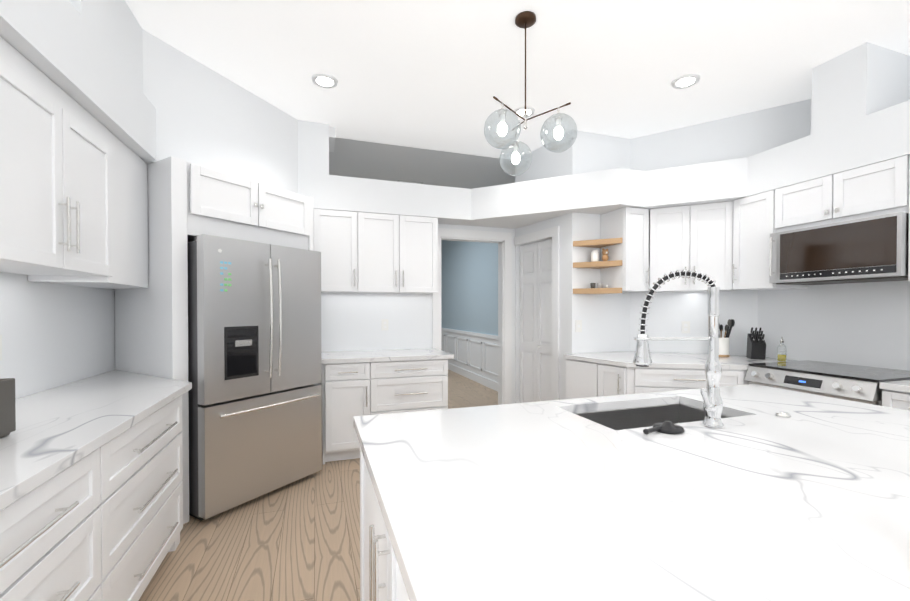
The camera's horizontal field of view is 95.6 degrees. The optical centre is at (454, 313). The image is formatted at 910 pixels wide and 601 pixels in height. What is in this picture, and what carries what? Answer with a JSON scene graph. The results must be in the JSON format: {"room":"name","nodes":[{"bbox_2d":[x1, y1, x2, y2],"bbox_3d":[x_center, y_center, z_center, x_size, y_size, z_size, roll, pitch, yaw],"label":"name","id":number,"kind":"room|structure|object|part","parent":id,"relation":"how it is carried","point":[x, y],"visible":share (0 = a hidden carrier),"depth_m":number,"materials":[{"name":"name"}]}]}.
{"room":"kitchen","nodes":[
{"label":"kitchen","id":0,"kind":"room"},
{"bbox_2d":[139,369,497,600],"bbox_3d":[-0.158,1.347,3.329,10.500,0.100,15.500,0,1,-19],"label":"floor","id":1,"kind":"structure","parent":0,"point":[298,540],"depth_m":2.31,"materials":[{"name":"brown wood"}]},
{"bbox_2d":[0,444,107,600],"bbox_3d":[-1.371,0.887,0.885,0.640,0.870,0.910,0,1,-19],"label":"base cabinet","id":2,"kind":"object","parent":1,"relation":"on","point":[91,489],"depth_m":1.19,"materials":[{"name":"white wood"}]},
{"bbox_2d":[0,370,191,511],"bbox_3d":[-1.340,0.432,0.816,0.657,0.038,4.588,0,1,-19],"label":"countertop","id":3,"kind":"structure","parent":2,"relation":"on","point":[57,428],"depth_m":1.56,"materials":[{"name":"white stone"}]},
{"bbox_2d":[0,378,15,437],"bbox_3d":[-1.540,0.315,1.059,0.320,0.188,0.600,0,1,-19],"label":"toaster","id":4,"kind":"object","parent":3,"relation":"on","point":[7,409],"visible":1,"depth_m":1.35,"materials":[{"name":"grey metal"}]},
{"bbox_2d":[108,392,185,600],"bbox_3d":[-1.662,0.878,1.747,0.640,0.870,0.910,0,1,-19],"label":"base cabinet","id":5,"kind":"object","parent":1,"relation":"on","point":[145,464],"depth_m":1.76,"materials":[{"name":"white wood"}]},
{"bbox_2d":[115,156,313,523],"bbox_3d":[-1.832,0.170,3.188,0.972,2.256,1.070,0,1,30],"label":"enclosure","id":6,"kind":"object","parent":1,"relation":"on","point":[188,201],"visible":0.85,"depth_m":2.63,"materials":[{"name":"white wood"}]},
{"bbox_2d":[187,234,321,519],"bbox_3d":[-1.625,0.404,3.098,0.902,1.788,0.910,0,1,30],"label":"fridge","id":7,"kind":"object","parent":1,"relation":"on","point":[254,369],"visible":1,"depth_m":2.77,"materials":[{"name":"grey metal"}]},
{"bbox_2d":[354,428,408,600],"bbox_3d":[1.151,0.892,0.378,2.178,0.872,3.280,0,1,-19],"label":"kitchen island","id":8,"kind":"object","parent":1,"relation":"on","point":[380,573],"depth_m":1.11,"materials":[{"name":"white wood"}]},
{"bbox_2d":[353,384,909,600],"bbox_3d":[1.179,0.429,0.382,2.200,0.052,3.360,0,1,-19],"label":"island countertop","id":9,"kind":"structure","parent":8,"relation":"on","point":[798,496],"depth_m":0.92,"materials":[{"name":"white stone"}]},
{"bbox_2d":[643,421,684,434],"bbox_3d":[0.705,0.389,1.420,0.175,0.032,0.100,0,1,-19],"label":"stopper","id":10,"kind":"object","parent":9,"relation":"on","point":[668,427],"visible":0.98,"depth_m":1.40,"materials":[{"name":"black plastic"}]},
{"bbox_2d":[633,269,723,427],"bbox_3d":[0.808,0.122,1.473,0.311,0.564,0.167,0,1,-19],"label":"faucet","id":11,"kind":"object","parent":9,"relation":"on","point":[712,403],"visible":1,"depth_m":1.47,"materials":[{"name":"silver metal"}]},
{"bbox_3d":[1.297,0.397,1.630,0.047,0.013,0.048,0,1,-19],"label":"air switch button","id":12,"kind":"part","parent":9,"relation":"part of","materials":[{"name":"silver metal"}]},
{"bbox_2d":[313,209,453,463],"bbox_3d":[-0.698,0.161,3.946,1.240,2.258,0.678,0,1,-19],"label":"kitchen cabinets","id":13,"kind":"object","parent":1,"relation":"on","point":[362,252],"visible":0.85,"depth_m":3.84,"materials":[{"name":"white wood"}]},
{"bbox_2d":[565,359,747,398],"bbox_3d":[1.922,0.858,3.630,1.553,0.872,1.141,0,1,-19],"label":"base cabinet","id":14,"kind":"object","parent":1,"relation":"on","point":[583,380],"depth_m":3.31,"materials":[{"name":"white wood"}]},
{"bbox_2d":[563,351,796,374],"bbox_3d":[1.920,0.402,3.621,1.562,0.037,1.149,0,1,-19],"label":"countertop","id":15,"kind":"structure","parent":14,"relation":"on","point":[663,363],"depth_m":3.40,"materials":[{"name":"white stone"}]},
{"bbox_2d":[719,319,734,356],"bbox_3d":[2.388,0.215,3.687,0.207,0.334,0.172,0,1,-19],"label":"utensil crock","id":16,"kind":"object","parent":15,"relation":"on","point":[724,343],"visible":0.56,"depth_m":3.64,"materials":[{"name":"white ceramic"}]},
{"bbox_2d":[746,327,765,358],"bbox_3d":[2.574,0.251,3.522,0.100,0.265,0.173,0,1,21],"label":"knife block","id":17,"kind":"object","parent":15,"relation":"on","point":[756,346],"visible":1,"depth_m":3.48,"materials":[{"name":"black plastic"}]},
{"bbox_2d":[777,337,786,360],"bbox_3d":[2.635,0.285,3.325,0.062,0.200,0.062,0,1,-19],"label":"oil bottle","id":18,"kind":"object","parent":15,"relation":"on","point":[781,357],"visible":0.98,"depth_m":3.31,"materials":[{"name":"yellow"}]},
{"bbox_2d":[745,360,909,405],"bbox_3d":[2.617,0.840,2.850,0.733,0.923,0.758,0,1,-19],"label":"range","id":19,"kind":"object","parent":1,"relation":"on","point":[856,383],"visible":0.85,"depth_m":2.71,"materials":[{"name":"silver metal"}]},
{"bbox_2d":[882,391,909,410],"bbox_3d":[2.862,0.873,2.247,0.657,0.870,0.530,0,1,-19],"label":"base cabinet","id":20,"kind":"object","parent":1,"relation":"on","point":[893,399],"depth_m":2.33,"materials":[{"name":"white wood"}]},
{"bbox_2d":[879,380,909,394],"bbox_3d":[2.927,0.419,2.026,0.672,0.037,0.980,0,1,-19],"label":"countertop","id":21,"kind":"structure","parent":20,"relation":"on","point":[902,385],"depth_m":2.34,"materials":[{"name":"white stone"}]},
{"bbox_2d":[0,0,909,404],"bbox_3d":[0.204,-0.228,3.287,5.410,3.050,15.220,0,1,-19],"label":"wall","id":22,"kind":"structure","parent":0,"point":[116,70],"depth_m":3.48,"materials":[{"name":"white paint"}]},
{"bbox_2d":[0,36,7,263],"bbox_3d":[-1.573,-0.558,1.018,0.348,0.758,0.576,0,1,-19],"label":"upper cabinet","id":23,"kind":"object","parent":22,"relation":"attached to","point":[3,259],"depth_m":1.39,"materials":[{"name":"white wood"}]},
{"bbox_2d":[0,40,79,271],"bbox_3d":[-1.717,-0.563,1.444,0.348,0.758,0.556,0,1,-19],"label":"upper cabinet","id":24,"kind":"object","parent":22,"relation":"attached to","point":[41,234],"depth_m":1.57,"materials":[{"name":"white wood"}]},
{"bbox_2d":[8,102,119,279],"bbox_3d":[-1.848,-0.567,1.834,0.348,0.758,0.498,0,1,-19],"label":"upper cabinet","id":25,"kind":"object","parent":22,"relation":"attached to","point":[99,227],"depth_m":1.98,"materials":[{"name":"white wood"}]},
{"bbox_2d":[28,137,147,288],"bbox_3d":[-2.063,-0.558,2.473,0.348,0.788,0.966,0,1,-19],"label":"upper cabinet","id":26,"kind":"object","parent":22,"relation":"attached to","point":[131,171],"depth_m":2.38,"materials":[{"name":"white wood"}]},
{"bbox_2d":[381,319,387,330],"bbox_3d":[-0.729,0.117,4.289,0.072,0.116,0.008,0,1,-19],"label":"electrical outlet","id":27,"kind":"object","parent":22,"relation":"attached to","point":[384,324],"visible":1,"depth_m":4.29,"materials":[{"name":"white plastic"}]},
{"bbox_2d":[520,239,551,402],"bbox_3d":[0.909,0.246,4.510,0.128,2.053,0.622,0,1,-19],"label":"pantry door","id":28,"kind":"structure","parent":22,"relation":"in","point":[535,321],"depth_m":4.51,"materials":[{"name":"white wood"}]},
{"bbox_2d":[575,320,581,331],"bbox_3d":[1.192,0.120,3.976,0.072,0.116,0.008,0,1,-19],"label":"light switch","id":29,"kind":"object","parent":22,"relation":"attached to","point":[578,325],"visible":1,"depth_m":3.97,"materials":[{"name":"white plastic"}]},
{"bbox_2d":[600,207,654,292],"bbox_3d":[1.645,-0.588,3.919,0.327,0.758,0.387,0,1,-19],"label":"upper cabinet","id":30,"kind":"object","parent":22,"relation":"attached to","point":[630,224],"depth_m":3.79,"materials":[{"name":"white wood"}]},
{"bbox_2d":[573,238,621,293],"bbox_3d":[1.327,-0.441,3.855,0.312,0.505,0.312,0,1,-19],"label":"corner shelves","id":31,"kind":"object","parent":30,"relation":"attached to","point":[598,243],"visible":1,"depth_m":3.86,"materials":[{"name":"brown wood"}]},
{"bbox_2d":[590,249,608,287],"bbox_3d":[1.370,-0.428,3.910,0.147,0.373,0.134,0,1,-19],"label":"decor","id":32,"kind":"object","parent":31,"relation":"on","point":[595,255],"visible":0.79,"depth_m":3.89,"materials":[{"name":"white ceramic"}]},
{"bbox_2d":[681,321,689,332],"bbox_3d":[2.211,0.130,3.949,0.072,0.116,0.008,0,1,26],"label":"outlet","id":33,"kind":"object","parent":22,"relation":"attached to","point":[685,328],"visible":1,"depth_m":3.95,"materials":[{"name":"white plastic"}]},
{"bbox_2d":[651,201,730,291],"bbox_3d":[2.154,-0.587,3.802,0.668,0.758,0.668,0,1,-19],"label":"upper cabinet","id":34,"kind":"object","parent":22,"relation":"attached to","point":[725,246],"depth_m":3.65,"materials":[{"name":"white wood"}]},
{"bbox_2d":[731,190,807,289],"bbox_3d":[2.581,-0.583,3.439,0.418,0.758,0.394,0,1,-19],"label":"upper cabinet","id":35,"kind":"object","parent":22,"relation":"attached to","point":[752,217],"depth_m":3.35,"materials":[{"name":"white wood"}]},
{"bbox_2d":[775,178,818,232],"bbox_3d":[2.725,-0.787,3.043,0.397,0.343,0.438,0,1,-19],"label":"upper cabinet","id":36,"kind":"object","parent":22,"relation":"attached to","point":[796,205],"depth_m":3.04,"materials":[{"name":"white wood"}]},
{"bbox_2d":[819,155,909,225],"bbox_3d":[2.827,-0.784,2.740,0.397,0.343,0.439,0,1,-19],"label":"upper cabinet","id":37,"kind":"object","parent":22,"relation":"attached to","point":[881,188],"depth_m":2.66,"materials":[{"name":"white wood"}]},
{"bbox_2d":[769,212,908,284],"bbox_3d":[2.728,-0.416,2.874,0.500,0.387,0.752,0,1,-19],"label":"microwave","id":38,"kind":"object","parent":37,"relation":"attached to","point":[871,249],"visible":1,"depth_m":2.73,"materials":[{"name":"silver metal"}]},
{"bbox_2d":[908,215,909,280],"bbox_3d":[2.982,-0.571,2.282,0.397,0.758,0.528,0,1,-19],"label":"upper cabinet","id":39,"kind":"object","parent":22,"relation":"attached to","point":[909,215],"depth_m":2.46,"materials":[{"name":"white wood"}]},
{"bbox_2d":[125,0,909,188],"bbox_3d":[-0.158,-1.803,3.296,10.500,0.100,15.500,0,1,-19],"label":"ceiling","id":40,"kind":"structure","parent":0,"point":[415,90],"depth_m":2.85,"materials":[{"name":"white paint"}]},
{"bbox_2d":[312,73,337,88],"bbox_3d":[-0.977,-1.744,3.095,0.189,0.011,0.189,0,1,-25],"label":"recessed light","id":41,"kind":"object","parent":40,"relation":"in","point":[323,80],"depth_m":3.07,"materials":[{"name":"white plastic"}]},
{"bbox_2d":[397,180,422,183],"bbox_3d":[-0.621,-1.768,5.610,0.340,0.015,0.180,0,1,-19],"label":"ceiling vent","id":42,"kind":"object","parent":40,"relation":"in","point":[410,182],"visible":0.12,"depth_m":5.53,"materials":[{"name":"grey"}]},
{"bbox_2d":[514,106,534,117],"bbox_3d":[0.600,-1.749,3.583,0.189,0.011,0.189,0,1,-25],"label":"recessed light","id":43,"kind":"object","parent":40,"relation":"in","point":[530,111],"depth_m":3.56,"materials":[{"name":"white"}]},
{"bbox_2d":[484,11,577,175],"bbox_3d":[0.390,-1.314,2.465,0.538,0.859,0.523,0,1,-19],"label":"pendant light","id":44,"kind":"object","parent":40,"relation":"hanging from","point":[525,19],"visible":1,"depth_m":2.38,"materials":[{"name":"clear glass"}]},
{"bbox_2d":[671,74,699,88],"bbox_3d":[1.733,-1.744,3.100,0.189,0.011,0.189,0,1,-25],"label":"recessed light","id":45,"kind":"object","parent":40,"relation":"in","point":[688,80],"depth_m":3.09,"materials":[{"name":"white plastic"}]}
]}

